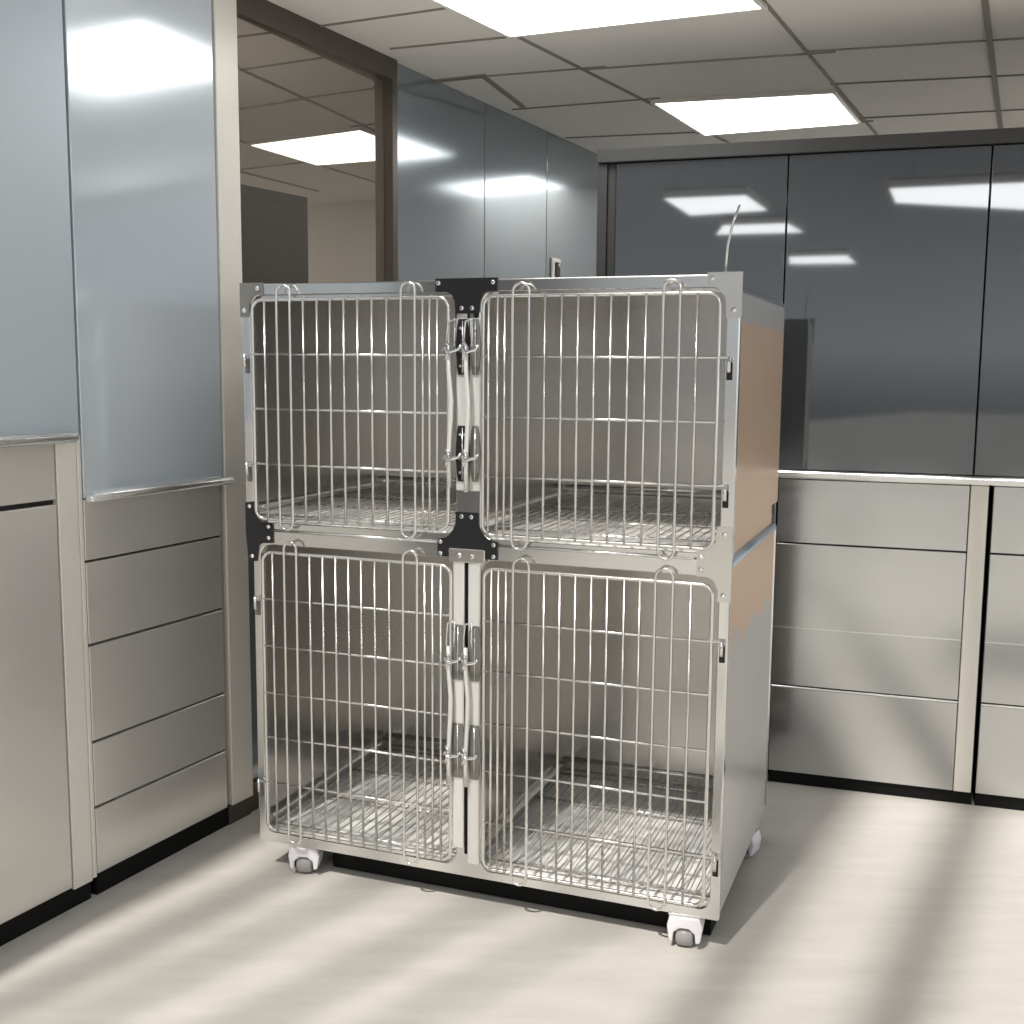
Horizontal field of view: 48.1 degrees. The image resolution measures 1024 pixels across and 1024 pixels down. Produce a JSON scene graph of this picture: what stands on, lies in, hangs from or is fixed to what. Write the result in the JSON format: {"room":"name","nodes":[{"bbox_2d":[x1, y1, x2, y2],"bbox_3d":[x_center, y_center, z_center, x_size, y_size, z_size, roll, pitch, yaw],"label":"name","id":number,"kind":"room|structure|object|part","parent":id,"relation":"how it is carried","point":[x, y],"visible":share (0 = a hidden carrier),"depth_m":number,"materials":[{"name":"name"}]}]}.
{"room":"veterinary clinic","nodes":[
{"label":"veterinary clinic","id":0,"kind":"room"},
{"bbox_2d":[248,63,597,780],"bbox_3d":[-1.859,-0.076,1.635,0.630,2.272,11.300,4,8,26],"label":"wall","id":1,"kind":"structure","parent":0,"point":[485,191],"depth_m":4.34,"materials":[{"name":"grey"}]},
{"bbox_2d":[211,0,252,804],"bbox_3d":[-0.979,-0.297,3.224,0.504,2.217,0.090,4,8,26],"label":"trim","id":2,"kind":"structure","parent":1,"relation":"attached to","point":[234,552],"depth_m":3.11,"materials":[{"name":"metal"}]},
{"bbox_2d":[227,796,250,824],"bbox_3d":[-0.814,0.843,3.276,0.096,0.055,0.095,4,8,26],"label":"trim","id":3,"kind":"structure","parent":1,"relation":"attached to","point":[240,810],"depth_m":3.25,"materials":[{"name":"black rubber"}]},
{"bbox_2d":[251,779,258,811],"bbox_3d":[0.062,0.618,4.993,0.033,0.085,3.775,4,8,26],"label":"baseboard","id":4,"kind":"structure","parent":1,"relation":"attached to","point":[255,797],"depth_m":3.32,"materials":[{"name":"black rubber"}]},
{"bbox_2d":[236,0,397,283],"bbox_3d":[-0.578,-0.891,3.460,0.047,1.092,0.812,4,8,26],"label":"window","id":5,"kind":"structure","parent":1,"relation":"in","point":[318,131],"depth_m":3.41,"materials":[{"name":"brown glass"}]},
{"bbox_3d":[-0.603,0.187,3.575,0.025,1.115,0.805,4,8,26],"label":"panel","id":6,"kind":"part","parent":1,"relation":"part of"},
{"bbox_3d":[-0.266,-0.427,4.184,0.025,2.187,0.653,4,8,26],"label":"panel","id":7,"kind":"part","parent":1,"relation":"part of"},
{"bbox_3d":[0.004,-0.495,4.734,0.025,2.187,0.571,4,8,26],"label":"panel","id":8,"kind":"part","parent":1,"relation":"part of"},
{"bbox_2d":[551,258,560,277],"bbox_3d":[0.195,-1.038,4.997,0.021,0.132,0.090,4,8,26],"label":"wall switch","id":9,"kind":"object","parent":1,"relation":"attached to","point":[555,263],"visible":0.62,"depth_m":4.97,"materials":[{"name":"plastic"}]},
{"bbox_3d":[0.292,-0.566,5.319,0.025,2.187,0.733,4,8,26],"label":"panel","id":10,"kind":"part","parent":1,"relation":"part of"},
{"bbox_2d":[0,776,1023,1023],"bbox_3d":[1.478,2.705,-10.748,21.000,0.100,38.000,0,7,0],"label":"floor","id":11,"kind":"structure","parent":0,"point":[850,907],"depth_m":2.56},
{"bbox_2d":[0,0,96,946],"bbox_3d":[-1.496,-0.135,2.143,0.534,2.268,1.337,4,8,26],"label":"tall cabinet","id":12,"kind":"object","parent":11,"relation":"on","point":[48,864],"visible":1,"depth_m":2.54,"materials":[{"name":"grey"}]},
{"bbox_3d":[-1.312,-0.024,2.024,0.018,0.127,1.258,4,8,26],"label":"drawer","id":13,"kind":"part","parent":12,"relation":"part of","materials":[{"name":"metal"}]},
{"bbox_3d":[-1.317,0.503,2.090,0.018,0.910,1.258,4,8,26],"label":"door","id":14,"kind":"part","parent":12,"relation":"part of","materials":[{"name":"metal"}]},
{"bbox_3d":[-1.291,-0.675,1.975,0.018,1.144,1.332,4,8,26],"label":"door","id":15,"kind":"part","parent":12,"relation":"part of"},
{"bbox_3d":[-1.274,-0.099,2.020,0.024,0.025,1.305,4,8,26],"label":"rail handle","id":16,"kind":"part","parent":12,"relation":"part of","materials":[{"name":"silver metal"}]},
{"bbox_2d":[62,0,233,894],"bbox_3d":[-1.094,-0.235,2.961,0.533,2.268,0.504,4,8,26],"label":"tall cabinet","id":17,"kind":"object","parent":11,"relation":"on","point":[139,73],"visible":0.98,"depth_m":2.83,"materials":[{"name":"grey"}]},
{"bbox_3d":[-0.890,-0.700,2.802,0.018,1.295,0.485,4,8,26],"label":"door","id":18,"kind":"part","parent":17,"relation":"part of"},
{"bbox_3d":[-0.898,0.017,2.886,0.018,0.143,0.475,4,8,26],"label":"drawer","id":19,"kind":"part","parent":17,"relation":"part of","materials":[{"name":"metal"}]},
{"bbox_3d":[-0.900,0.190,2.908,0.018,0.194,0.475,4,8,26],"label":"drawer","id":20,"kind":"part","parent":17,"relation":"part of","materials":[{"name":"metal"}]},
{"bbox_3d":[-0.901,0.406,2.935,0.018,0.230,0.475,4,8,26],"label":"drawer","id":21,"kind":"part","parent":17,"relation":"part of","materials":[{"name":"metal"}]},
{"bbox_3d":[-0.903,0.604,2.960,0.018,0.156,0.475,4,8,26],"label":"drawer","id":22,"kind":"part","parent":17,"relation":"part of","materials":[{"name":"metal"}]},
{"bbox_3d":[-0.866,-0.059,2.871,0.021,0.022,0.504,4,8,26],"label":"rail handle","id":23,"kind":"part","parent":17,"relation":"part of","materials":[{"name":"silver metal"}]},
{"bbox_3d":[-0.904,0.768,2.980,0.018,0.163,0.475,4,8,26],"label":"drawer","id":24,"kind":"part","parent":17,"relation":"part of","materials":[{"name":"metal"}]},
{"bbox_2d":[239,204,784,945],"bbox_3d":[0.017,0.108,2.929,1.211,1.613,0.726,3,8,21],"label":"cage","id":25,"kind":"object","parent":11,"relation":"on","point":[505,681],"visible":1,"depth_m":2.86,"materials":[{"name":"silver metal"}]},
{"bbox_3d":[-0.621,0.048,2.822,0.077,0.148,0.004,3,8,21],"label":"joining plate","id":26,"kind":"part","parent":25,"relation":"part of","materials":[{"name":"black metal"}]},
{"bbox_3d":[-0.521,-0.303,3.119,0.010,0.503,0.655,3,8,21],"label":"panel","id":27,"kind":"part","parent":25,"relation":"part of","materials":[{"name":"silver metal"}]},
{"bbox_3d":[-0.511,0.403,3.202,0.010,0.786,0.655,3,8,21],"label":"panel","id":28,"kind":"part","parent":25,"relation":"part of","materials":[{"name":"silver metal"}]},
{"bbox_3d":[-0.384,-0.232,2.685,0.523,0.535,0.009,3,8,21],"label":"door","id":29,"kind":"part","parent":25,"relation":"part of","materials":[{"name":"metal"}]},
{"bbox_3d":[-0.379,0.463,2.768,0.513,0.718,0.009,3,8,21],"label":"door","id":30,"kind":"part","parent":25,"relation":"part of","materials":[{"name":"metal"}]},
{"bbox_3d":[-0.143,0.564,2.665,0.055,0.023,0.013,5,9,33],"label":"latch lever","id":31,"kind":"part","parent":25,"relation":"part of","materials":[{"name":"silver metal"}]},
{"bbox_3d":[-0.141,0.341,2.637,0.055,0.023,0.013,5,9,33],"label":"latch lever","id":32,"kind":"part","parent":25,"relation":"part of","materials":[{"name":"silver metal"}]},
{"bbox_3d":[-0.138,-0.123,2.578,0.055,0.023,0.013,5,9,33],"label":"latch lever","id":33,"kind":"part","parent":25,"relation":"part of","materials":[{"name":"silver metal"}]},
{"bbox_3d":[-0.136,-0.361,2.548,0.055,0.023,0.013,5,9,33],"label":"latch lever","id":34,"kind":"part","parent":25,"relation":"part of","materials":[{"name":"silver metal"}]},
{"bbox_3d":[-0.124,0.442,2.676,0.028,0.710,0.012,3,8,21],"label":"post","id":35,"kind":"part","parent":25,"relation":"part of","materials":[{"name":"silver metal"}]},
{"bbox_3d":[-0.112,-0.247,2.591,0.029,0.400,0.008,3,8,21],"label":"post","id":36,"kind":"part","parent":25,"relation":"part of","materials":[{"name":"silver metal"}]},
{"bbox_3d":[-0.102,-0.477,2.557,0.150,0.088,0.004,3,8,21],"label":"joining plate","id":37,"kind":"part","parent":25,"relation":"part of","materials":[{"name":"black metal"}]},
{"bbox_3d":[-0.102,0.100,2.620,0.090,0.032,0.010,3,8,21],"label":"joining plate","id":38,"kind":"part","parent":25,"relation":"part of","materials":[{"name":"metal"}]},
{"bbox_3d":[-0.102,0.053,2.622,0.149,0.105,0.004,3,8,21],"label":"joining plate","id":39,"kind":"part","parent":25,"relation":"part of","materials":[{"name":"black metal"}]},
{"bbox_3d":[-0.103,0.567,2.650,0.055,0.023,0.013,5,9,33],"label":"latch lever","id":40,"kind":"part","parent":25,"relation":"part of","materials":[{"name":"silver metal"}]},
{"bbox_3d":[-0.101,0.343,2.621,0.055,0.023,0.013,5,9,33],"label":"latch lever","id":41,"kind":"part","parent":25,"relation":"part of","materials":[{"name":"silver metal"}]},
{"bbox_3d":[-0.098,-0.121,2.563,0.055,0.023,0.013,5,9,33],"label":"latch lever","id":42,"kind":"part","parent":25,"relation":"part of","materials":[{"name":"silver metal"}]},
{"bbox_3d":[-0.096,-0.359,2.533,0.055,0.023,0.013,5,9,33],"label":"latch lever","id":43,"kind":"part","parent":25,"relation":"part of","materials":[{"name":"silver metal"}]},
{"bbox_3d":[-0.088,0.462,2.664,0.030,0.745,0.012,3,8,21],"label":"post","id":44,"kind":"part","parent":25,"relation":"part of","materials":[{"name":"silver metal"}]},
{"bbox_3d":[-0.082,-0.246,2.580,0.027,0.400,0.008,3,8,21],"label":"post","id":45,"kind":"part","parent":25,"relation":"part of","materials":[{"name":"silver metal"}]},
{"bbox_3d":[-0.091,-0.224,2.598,1.200,0.593,0.022,3,8,21],"label":"frame","id":46,"kind":"part","parent":25,"relation":"part of","materials":[{"name":"silver metal"}]},
{"bbox_3d":[-0.089,0.469,2.682,1.177,0.800,0.022,3,8,21],"label":"frame","id":47,"kind":"part","parent":25,"relation":"part of","materials":[{"name":"silver metal"}]},
{"bbox_3d":[0.033,-0.528,2.878,1.192,0.012,0.655,3,8,21],"label":"panel","id":48,"kind":"part","parent":25,"relation":"part of","materials":[{"name":"silver metal"}]},
{"bbox_3d":[0.021,0.434,2.995,0.012,0.786,0.645,3,8,21],"label":"divider panel","id":49,"kind":"part","parent":25,"relation":"part of","materials":[{"name":"silver metal"}]},
{"bbox_3d":[0.027,-0.272,2.906,0.012,0.503,0.645,3,8,21],"label":"divider panel","id":50,"kind":"part","parent":25,"relation":"part of","materials":[{"name":"silver metal"}]},
{"bbox_3d":[0.145,0.397,3.296,1.149,0.786,0.010,3,8,21],"label":"panel","id":51,"kind":"part","parent":25,"relation":"part of","materials":[{"name":"silver metal"}]},
{"bbox_3d":[0.145,-0.309,3.209,1.170,0.503,0.010,3,8,21],"label":"panel","id":52,"kind":"part","parent":25,"relation":"part of","materials":[{"name":"silver metal"}]},
{"bbox_3d":[0.178,0.496,2.557,0.530,0.723,0.009,3,8,21],"label":"door","id":53,"kind":"part","parent":25,"relation":"part of","materials":[{"name":"metal"}]},
{"bbox_3d":[0.180,-0.199,2.471,0.532,0.541,0.009,3,8,21],"label":"door","id":54,"kind":"part","parent":25,"relation":"part of","materials":[{"name":"metal"}]},
{"bbox_3d":[0.389,0.892,2.566,0.072,0.008,0.057,2,7,15],"label":"mounting plate","id":55,"kind":"part","parent":25,"relation":"part of","materials":[{"name":"metal"}]},
{"bbox_3d":[0.427,0.111,2.424,0.075,0.160,0.004,3,8,21],"label":"joining plate","id":56,"kind":"part","parent":25,"relation":"part of","materials":[{"name":"metal"}]},
{"bbox_3d":[0.451,-0.556,2.346,0.030,0.143,0.006,3,8,21],"label":"wire rod","id":57,"kind":"part","parent":25,"relation":"part of","materials":[{"name":"silver metal"}]},
{"bbox_2d":[593,164,607,493],"bbox_3d":[0.349,-0.154,3.875,0.029,1.901,0.500,3,8,18],"label":"trim","id":58,"kind":"structure","parent":11,"relation":"on","point":[602,195],"depth_m":3.54,"materials":[{"name":"grey metal"}]},
{"bbox_2d":[603,164,615,493],"bbox_3d":[0.377,-0.153,3.872,0.026,1.901,0.488,3,8,18],"label":"trim","id":59,"kind":"structure","parent":11,"relation":"on","point":[611,167],"depth_m":3.54,"materials":[{"name":"grey metal"}]},
{"bbox_2d":[610,469,787,775],"bbox_3d":[0.630,0.331,3.837,0.516,0.954,0.508,3,8,18],"label":"base cabinet","id":60,"kind":"object","parent":11,"relation":"on","point":[774,518],"visible":0.02,"depth_m":3.56,"materials":[{"name":"grey"}]},
{"bbox_3d":[0.558,-0.019,3.566,0.514,0.192,0.018,3,8,18],"label":"drawer","id":61,"kind":"part","parent":60,"relation":"part of","materials":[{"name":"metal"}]},
{"bbox_2d":[614,155,788,302],"bbox_3d":[0.637,-0.627,3.720,0.513,0.918,0.500,3,8,18],"label":"wall panel","id":62,"kind":"object","parent":60,"relation":"on","point":[672,217],"visible":0.39,"depth_m":3.44,"materials":[{"name":"black"}]},
{"bbox_2d":[597,127,1023,164],"bbox_3d":[1.457,-1.063,3.386,2.353,0.039,0.515,3,8,18],"label":"trim","id":63,"kind":"structure","parent":62,"relation":"on","point":[1001,136],"depth_m":3.31,"materials":[{"name":"grey"}]},
{"bbox_2d":[768,469,989,804],"bbox_3d":[1.161,0.357,3.663,0.592,0.954,0.508,3,8,18],"label":"base cabinet","id":64,"kind":"object","parent":11,"relation":"on","point":[879,586],"visible":0.98,"depth_m":3.43,"materials":[{"name":"grey"}]},
{"bbox_3d":[1.058,0.682,3.486,0.538,0.268,0.018,3,8,18],"label":"drawer","id":65,"kind":"part","parent":64,"relation":"part of","materials":[{"name":"metal"}]},
{"bbox_3d":[1.061,0.323,3.441,0.538,0.439,0.018,3,8,18],"label":"door","id":66,"kind":"part","parent":64,"relation":"part of","materials":[{"name":"metal"}]},
{"bbox_3d":[1.064,0.006,3.401,0.538,0.192,0.018,3,8,18],"label":"drawer","id":67,"kind":"part","parent":64,"relation":"part of","materials":[{"name":"metal"}]},
{"bbox_2d":[779,145,991,474],"bbox_3d":[1.145,-0.602,3.555,0.548,0.918,0.500,3,8,18],"label":"wall panel","id":68,"kind":"object","parent":64,"relation":"on","point":[886,250],"visible":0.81,"depth_m":3.31,"materials":[{"name":"black"}]},
{"bbox_2d":[972,476,1023,810],"bbox_3d":[1.731,0.385,3.477,0.589,0.954,0.508,3,8,18],"label":"base cabinet","id":69,"kind":"object","parent":11,"relation":"on","point":[998,761],"visible":0.93,"depth_m":3.33,"materials":[{"name":"grey metal"}]},
{"bbox_2d":[778,469,1023,486],"bbox_3d":[1.388,-0.087,3.263,2.274,0.024,0.044,3,8,18],"label":"rail","id":70,"kind":"object","parent":69,"relation":"attached to","point":[783,473],"visible":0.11,"depth_m":3.33,"materials":[{"name":"silver metal"}]},
{"bbox_2d":[973,144,1023,476],"bbox_3d":[1.714,-0.574,3.369,0.643,0.918,0.500,3,8,18],"label":"wall panel","id":71,"kind":"object","parent":69,"relation":"on","point":[999,432],"visible":0.88,"depth_m":3.22,"materials":[{"name":"black"}]},
{"bbox_3d":[1.654,0.712,3.292,0.588,0.268,0.018,3,8,18],"label":"drawer","id":72,"kind":"part","parent":69,"relation":"part of","materials":[{"name":"metal"}]},
{"bbox_3d":[1.657,0.352,3.246,0.588,0.439,0.018,3,8,18],"label":"door","id":73,"kind":"part","parent":69,"relation":"part of","materials":[{"name":"metal"}]},
{"bbox_3d":[1.659,0.035,3.206,0.588,0.192,0.018,3,8,18],"label":"drawer","id":74,"kind":"part","parent":69,"relation":"part of","materials":[{"name":"metal"}]},
{"bbox_2d":[267,0,1023,153],"bbox_3d":[2.364,-1.505,3.935,5.758,0.065,3.843,3,8,18],"label":"ceiling","id":75,"kind":"structure","parent":0,"point":[903,66],"depth_m":3.73,"materials":[{"name":"tile"}]},
{"bbox_2d":[428,0,767,38],"bbox_3d":[0.186,-1.373,3.029,0.863,0.014,0.608,3,8,22],"label":"recessed light","id":76,"kind":"object","parent":75,"relation":"in","point":[506,18],"visible":1,"depth_m":3.18,"materials":[{"name":"white plastic"}]},
{"bbox_2d":[650,89,861,135],"bbox_3d":[0.957,-1.544,4.427,0.658,0.014,0.682,4,8,25],"label":"recessed light","id":77,"kind":"object","parent":75,"relation":"in","point":[774,111],"visible":1,"depth_m":4.39,"materials":[{"name":"white plastic"}]}
]}

